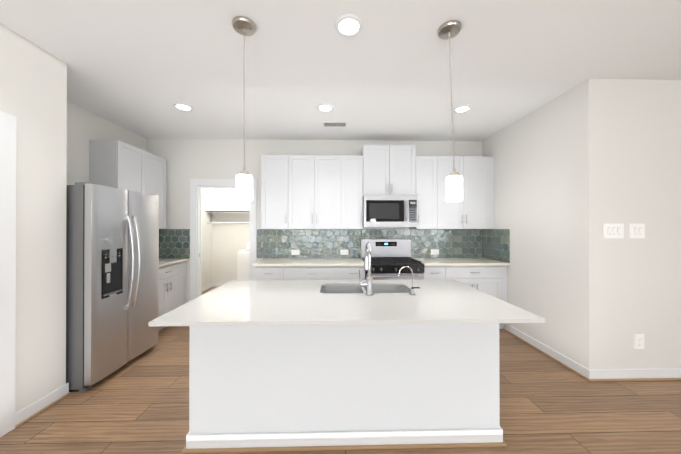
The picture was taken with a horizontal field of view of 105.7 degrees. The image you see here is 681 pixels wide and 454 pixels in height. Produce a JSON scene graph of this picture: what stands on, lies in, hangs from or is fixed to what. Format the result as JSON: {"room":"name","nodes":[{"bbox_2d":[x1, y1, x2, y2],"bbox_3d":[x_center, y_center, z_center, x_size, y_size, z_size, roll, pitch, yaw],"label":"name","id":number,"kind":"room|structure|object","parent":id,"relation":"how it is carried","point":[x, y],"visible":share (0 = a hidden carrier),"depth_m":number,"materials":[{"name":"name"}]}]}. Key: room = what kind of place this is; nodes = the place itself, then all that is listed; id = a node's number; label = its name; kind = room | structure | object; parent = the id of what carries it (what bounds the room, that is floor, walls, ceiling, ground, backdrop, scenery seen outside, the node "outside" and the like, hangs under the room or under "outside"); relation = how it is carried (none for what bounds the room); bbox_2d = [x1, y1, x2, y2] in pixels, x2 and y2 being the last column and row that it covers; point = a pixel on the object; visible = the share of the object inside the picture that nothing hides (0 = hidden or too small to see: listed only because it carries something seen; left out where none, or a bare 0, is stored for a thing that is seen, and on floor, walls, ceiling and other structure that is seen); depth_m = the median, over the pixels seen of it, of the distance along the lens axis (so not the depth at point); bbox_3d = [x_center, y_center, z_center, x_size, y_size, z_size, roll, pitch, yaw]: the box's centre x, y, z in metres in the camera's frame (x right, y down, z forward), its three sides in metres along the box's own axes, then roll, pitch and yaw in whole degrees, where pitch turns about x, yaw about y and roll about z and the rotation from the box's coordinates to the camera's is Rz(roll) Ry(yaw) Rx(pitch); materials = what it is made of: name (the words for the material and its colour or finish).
{"room":"kitchen","nodes":[
{"label":"kitchen","id":0,"kind":"room"},
{"bbox_2d":[0,23,71,412],"bbox_3d":[-2.248,0.007,-1.134,0.120,2.740,6.537,0,0,-1],"label":"wall","id":1,"kind":"structure","parent":0,"point":[33,81],"depth_m":1.93,"materials":[{"name":"white paint"}]},
{"bbox_2d":[0,111,16,436],"bbox_3d":[-2.298,0.310,1.295,0.138,2.150,0.972,0,0,-1],"label":"door frame","id":2,"kind":"structure","parent":1,"relation":"attached to","point":[7,259],"depth_m":1.74,"materials":[{"name":"white wood"}]},
{"bbox_2d":[15,383,70,427],"bbox_3d":[-2.248,1.339,1.960,0.029,0.095,0.365,0,0,-1],"label":"baseboard","id":3,"kind":"structure","parent":1,"relation":"attached to","point":[32,410],"depth_m":1.93,"materials":[{"name":"white wood"}]},
{"bbox_2d":[72,103,147,184],"bbox_3d":[-2.991,0.020,2.943,0.120,2.740,1.893,0,0,-1],"label":"wall","id":4,"kind":"structure","parent":0,"point":[86,125],"depth_m":2.99,"materials":[{"name":"white paint"}]},
{"bbox_2d":[89,140,165,228],"bbox_3d":[-2.759,-0.496,3.447,0.365,1.045,0.870,0,0,-1],"label":"upper cabinet","id":5,"kind":"object","parent":4,"relation":"attached to","point":[118,164],"visible":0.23,"depth_m":3.18,"materials":[{"name":"grey wood"}]},
{"bbox_2d":[148,138,479,301],"bbox_3d":[-0.369,0.024,4.044,5.417,2.740,0.120,0,0,-1],"label":"wall","id":6,"kind":"structure","parent":0,"point":[186,159],"depth_m":3.98,"materials":[{"name":"white paint"}]},
{"bbox_2d":[202,283,212,291],"bbox_3d":[-2.974,1.349,5.041,0.016,0.095,2.010,0,0,-1],"label":"baseboard","id":7,"kind":"structure","parent":6,"relation":"attached to","point":[208,286],"depth_m":5.80,"materials":[{"name":"white wood"}]},
{"bbox_2d":[213,283,224,286],"bbox_3d":[-2.086,1.353,6.062,1.780,0.095,0.013,0,0,-1],"label":"baseboard","id":8,"kind":"structure","parent":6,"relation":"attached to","point":[214,284],"depth_m":6.04,"materials":[{"name":"white wood"}]},
{"bbox_2d":[190,179,256,300],"bbox_3d":[-1.787,0.331,4.009,1.001,2.125,0.156,0,0,-1],"label":"door frame","id":9,"kind":"structure","parent":6,"relation":"attached to","point":[196,185],"depth_m":3.94,"materials":[{"name":"white wood"}]},
{"bbox_2d":[205,211,248,223],"bbox_3d":[-2.098,-0.213,5.905,1.804,0.304,0.331,0,0,-1],"label":"shelf","id":10,"kind":"object","parent":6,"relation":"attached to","point":[227,212],"visible":0.46,"depth_m":5.78,"materials":[{"name":"white wood"}]},
{"bbox_2d":[261,155,292,228],"bbox_3d":[-0.903,-0.494,3.806,0.437,1.045,0.330,0,0,-1],"label":"upper cabinet","id":11,"kind":"object","parent":6,"relation":"attached to","point":[276,170],"depth_m":3.64,"materials":[{"name":"grey wood"}]},
{"bbox_2d":[293,155,344,228],"bbox_3d":[-0.368,-0.494,3.819,0.870,1.045,0.330,0,0,-1],"label":"upper cabinet","id":12,"kind":"object","parent":6,"relation":"attached to","point":[311,191],"depth_m":3.66,"materials":[{"name":"grey wood"}]},
{"bbox_2d":[159,229,509,262],"bbox_3d":[-0.356,0.253,3.530,5.175,0.447,0.904,0,0,-1],"label":"backsplash","id":13,"kind":"structure","parent":6,"relation":"attached to","point":[493,244],"depth_m":3.98,"materials":[{"name":"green tile"}]},
{"bbox_2d":[291,250,299,254],"bbox_3d":[-0.690,0.388,3.956,0.125,0.082,0.009,0,0,-1],"label":"outlet","id":14,"kind":"object","parent":13,"relation":"attached to","point":[295,252],"visible":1,"depth_m":3.95,"materials":[{"name":"white plastic"}]},
{"bbox_2d":[340,249,347,254],"bbox_3d":[0.060,0.388,3.974,0.125,0.082,0.009,0,0,-1],"label":"outlet","id":15,"kind":"object","parent":13,"relation":"attached to","point":[343,251],"visible":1,"depth_m":3.97,"materials":[{"name":"white plastic"}]},
{"bbox_2d":[431,249,438,254],"bbox_3d":[1.464,0.388,4.008,0.125,0.082,0.009,0,0,-1],"label":"outlet","id":16,"kind":"object","parent":13,"relation":"attached to","point":[434,251],"visible":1,"depth_m":4.01,"materials":[{"name":"white plastic"}]},
{"bbox_2d":[345,156,362,228],"bbox_3d":[0.131,-0.494,3.831,0.367,1.045,0.330,0,0,-1],"label":"upper cabinet","id":17,"kind":"object","parent":6,"relation":"attached to","point":[353,164],"depth_m":3.67,"materials":[{"name":"grey wood"}]},
{"bbox_2d":[361,145,415,195],"bbox_3d":[0.696,-0.803,3.827,0.756,0.734,0.365,0,0,-1],"label":"upper cabinet","id":18,"kind":"object","parent":6,"relation":"attached to","point":[389,170],"visible":0.79,"depth_m":3.68,"materials":[{"name":"grey wood"}]},
{"bbox_2d":[363,196,417,226],"bbox_3d":[0.698,-0.216,3.781,0.755,0.434,0.453,0,0,-1],"label":"microwave","id":19,"kind":"object","parent":18,"relation":"attached to","point":[389,211],"visible":0.98,"depth_m":3.60,"materials":[{"name":"grey metal"}]},
{"bbox_2d":[409,156,493,228],"bbox_3d":[1.650,-0.494,3.849,1.148,1.045,0.365,0,0,-1],"label":"upper cabinet","id":20,"kind":"object","parent":6,"relation":"attached to","point":[474,209],"visible":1,"depth_m":3.71,"materials":[{"name":"grey wood"}]},
{"bbox_2d":[0,287,680,453],"bbox_3d":[1.184,1.408,0.911,9.330,0.050,10.870,0,0,-1],"label":"floor","id":21,"kind":"structure","parent":0,"point":[139,404],"depth_m":1.91,"materials":[{"name":"brown wood"}]},
{"bbox_2d":[66,182,158,391],"bbox_3d":[-2.445,0.507,2.572,0.875,1.764,0.834,0,0,-1],"label":"fridge","id":22,"kind":"object","parent":21,"relation":"on","point":[112,272],"visible":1,"depth_m":2.30,"materials":[{"name":"grey metal"}]},
{"bbox_2d":[159,258,188,330],"bbox_3d":[-2.619,0.934,3.466,0.645,0.915,0.911,0,0,-1],"label":"base cabinet","id":23,"kind":"object","parent":21,"relation":"on","point":[172,283],"visible":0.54,"depth_m":3.60,"materials":[{"name":"grey wood"}]},
{"bbox_2d":[237,242,248,279],"bbox_3d":[-1.688,0.863,5.409,0.685,1.070,0.700,0,0,-1],"label":"washer","id":24,"kind":"object","parent":21,"relation":"on","point":[242,264],"visible":0.21,"depth_m":5.05,"materials":[{"name":"white metal"}]},
{"bbox_2d":[255,266,287,279],"bbox_3d":[-0.903,0.950,3.661,0.430,0.886,0.610,0,0,-1],"label":"base cabinet","id":25,"kind":"object","parent":21,"relation":"on","point":[261,272],"depth_m":3.36,"materials":[{"name":"grey wood"}]},
{"bbox_2d":[288,266,347,279],"bbox_3d":[-0.373,0.950,3.674,0.869,0.886,0.610,0,0,-1],"label":"base cabinet","id":26,"kind":"object","parent":21,"relation":"on","point":[307,268],"depth_m":3.37,"materials":[{"name":"grey wood"}]},
{"bbox_2d":[252,258,363,265],"bbox_3d":[-0.412,0.492,3.657,1.464,0.030,0.645,0,0,-1],"label":"countertop","id":27,"kind":"structure","parent":26,"relation":"on","point":[267,261],"depth_m":3.47,"materials":[{"name":"white stone"}]},
{"bbox_2d":[182,323,506,452],"bbox_3d":[0.032,0.941,1.937,2.024,0.893,0.665,0,0,-1],"label":"kitchen island","id":28,"kind":"object","parent":21,"relation":"on","point":[294,365],"depth_m":1.63,"materials":[{"name":"grey"}]},
{"bbox_2d":[148,279,544,326],"bbox_3d":[0.038,0.482,1.802,1.998,0.022,1.010,0,0,-1],"label":"island countertop","id":29,"kind":"structure","parent":28,"relation":"on","point":[236,303],"depth_m":1.53,"materials":[{"name":"white stone"}]},
{"bbox_2d":[320,283,410,290],"bbox_3d":[0.190,0.599,2.010,0.745,0.235,0.400,0,0,-1],"label":"sink","id":30,"kind":"object","parent":29,"relation":"in","point":[323,286],"depth_m":2.18,"materials":[{"name":"silver metal"}]},
{"bbox_2d":[359,241,373,295],"bbox_3d":[0.176,0.288,1.865,0.105,0.366,0.219,0,0,-1],"label":"faucet","id":31,"kind":"object","parent":29,"relation":"on","point":[368,283],"visible":1,"depth_m":1.78,"materials":[{"name":"silver metal"}]},
{"bbox_2d":[398,266,419,295],"bbox_3d":[0.474,0.371,1.792,0.152,0.199,0.044,0,0,-1],"label":"tap","id":32,"kind":"object","parent":29,"relation":"on","point":[412,293],"visible":1,"depth_m":1.79,"materials":[{"name":"silver metal"}]},
{"bbox_2d":[348,266,364,279],"bbox_3d":[0.131,0.950,3.686,0.376,0.886,0.610,0,0,-1],"label":"base cabinet","id":33,"kind":"object","parent":21,"relation":"on","point":[353,271],"depth_m":3.38,"materials":[{"name":"grey wood"}]},
{"bbox_2d":[361,239,423,279],"bbox_3d":[0.701,0.790,3.625,0.755,1.205,0.732,0,0,-1],"label":"range","id":34,"kind":"object","parent":21,"relation":"on","point":[390,258],"visible":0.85,"depth_m":3.49,"materials":[{"name":"silver metal"}]},
{"bbox_2d":[413,258,509,328],"bbox_3d":[1.653,0.935,3.705,1.148,0.915,0.645,0,0,-1],"label":"base cabinet","id":35,"kind":"object","parent":21,"relation":"on","point":[487,276],"visible":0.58,"depth_m":3.43,"materials":[{"name":"grey wood"}]},
{"bbox_2d":[0,0,680,140],"bbox_3d":[1.184,-1.382,0.920,9.330,0.050,10.870,0,0,-1],"label":"ceiling","id":36,"kind":"structure","parent":0,"point":[140,67],"depth_m":2.08,"materials":[{"name":"white paint"}]},
{"bbox_2d":[173,102,192,110],"bbox_3d":[-1.762,-1.344,2.894,0.196,0.012,0.196,0,0,-1],"label":"recessed light","id":37,"kind":"object","parent":36,"relation":"in","point":[182,106],"visible":0.96,"depth_m":2.88,"materials":[{"name":"white"}]},
{"bbox_2d":[232,16,255,200],"bbox_3d":[-0.645,-0.765,1.729,0.152,1.176,0.152,0,0,-1],"label":"pendant light","id":38,"kind":"object","parent":36,"relation":"hanging from","point":[243,26],"visible":1,"depth_m":1.70,"materials":[{"name":"white glass"}]},
{"bbox_2d":[316,103,333,111],"bbox_3d":[-0.173,-1.344,2.915,0.196,0.012,0.196,0,0,-1],"label":"recessed light","id":39,"kind":"object","parent":36,"relation":"in","point":[324,107],"visible":1,"depth_m":2.90,"materials":[{"name":"white"}]},
{"bbox_2d":[322,121,347,126],"bbox_3d":[-0.075,-1.344,3.385,0.330,0.008,0.170,0,0,-1],"label":"ceiling vent","id":40,"kind":"object","parent":36,"relation":"in","point":[333,124],"visible":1,"depth_m":3.39,"materials":[{"name":"white metal"}]},
{"bbox_2d":[334,14,362,36],"bbox_3d":[0.056,-1.347,1.735,0.196,0.012,0.196,0,0,-1],"label":"recessed light","id":41,"kind":"object","parent":36,"relation":"in","point":[348,25],"visible":1,"depth_m":1.73,"materials":[{"name":"white"}]},
{"bbox_2d":[437,20,462,201],"bbox_3d":[0.749,-0.765,1.762,0.162,1.176,0.152,0,0,-1],"label":"pendant light","id":42,"kind":"object","parent":36,"relation":"hanging from","point":[447,30],"visible":1,"depth_m":1.74,"materials":[{"name":"silver metal"}]},
{"bbox_2d":[453,105,471,112],"bbox_3d":[1.389,-1.343,2.944,0.196,0.012,0.196,0,0,-1],"label":"recessed light","id":43,"kind":"object","parent":36,"relation":"in","point":[461,108],"visible":1,"depth_m":2.92,"materials":[{"name":"white plastic"}]},
{"bbox_2d":[480,86,575,361],"bbox_3d":[2.300,0.021,3.253,0.120,2.740,1.530,0,0,-1],"label":"wall","id":44,"kind":"structure","parent":0,"point":[534,156],"depth_m":2.87,"materials":[{"name":"white paint"}]},
{"bbox_2d":[509,326,585,377],"bbox_3d":[2.236,1.342,2.872,0.032,0.095,1.020,0,0,-1],"label":"baseboard","id":45,"kind":"structure","parent":44,"relation":"attached to","point":[556,356],"depth_m":2.75,"materials":[{"name":"white wood"}]},
{"bbox_2d":[576,79,680,369],"bbox_3d":[3.934,0.018,2.449,3.347,2.740,0.120,0,0,-1],"label":"wall","id":46,"kind":"structure","parent":0,"point":[578,167],"depth_m":2.36,"materials":[{"name":"white paint"}]},
{"bbox_2d":[603,224,623,237],"bbox_3d":[2.488,0.036,2.347,0.185,0.135,0.013,0,0,-1],"label":"switch plate","id":47,"kind":"object","parent":46,"relation":"attached to","point":[613,230],"visible":1,"depth_m":2.35,"materials":[{"name":"white plastic"}]},
{"bbox_2d":[584,368,680,381],"bbox_3d":[3.904,1.341,2.369,3.342,0.095,0.029,0,0,-1],"label":"baseboard","id":48,"kind":"structure","parent":46,"relation":"attached to","point":[592,375],"depth_m":2.34,"materials":[{"name":"white wood"}]},
{"bbox_2d":[630,224,644,237],"bbox_3d":[2.710,0.036,2.352,0.135,0.135,0.013,0,0,-1],"label":"switch plate","id":49,"kind":"object","parent":46,"relation":"attached to","point":[637,230],"visible":1,"depth_m":2.35,"materials":[{"name":"white plastic"}]},
{"bbox_2d":[634,334,643,348],"bbox_3d":[2.725,1.045,2.352,0.090,0.135,0.009,0,0,-1],"label":"outlet","id":50,"kind":"object","parent":46,"relation":"attached to","point":[638,341],"visible":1,"depth_m":2.35,"materials":[{"name":"white plastic"}]}
]}

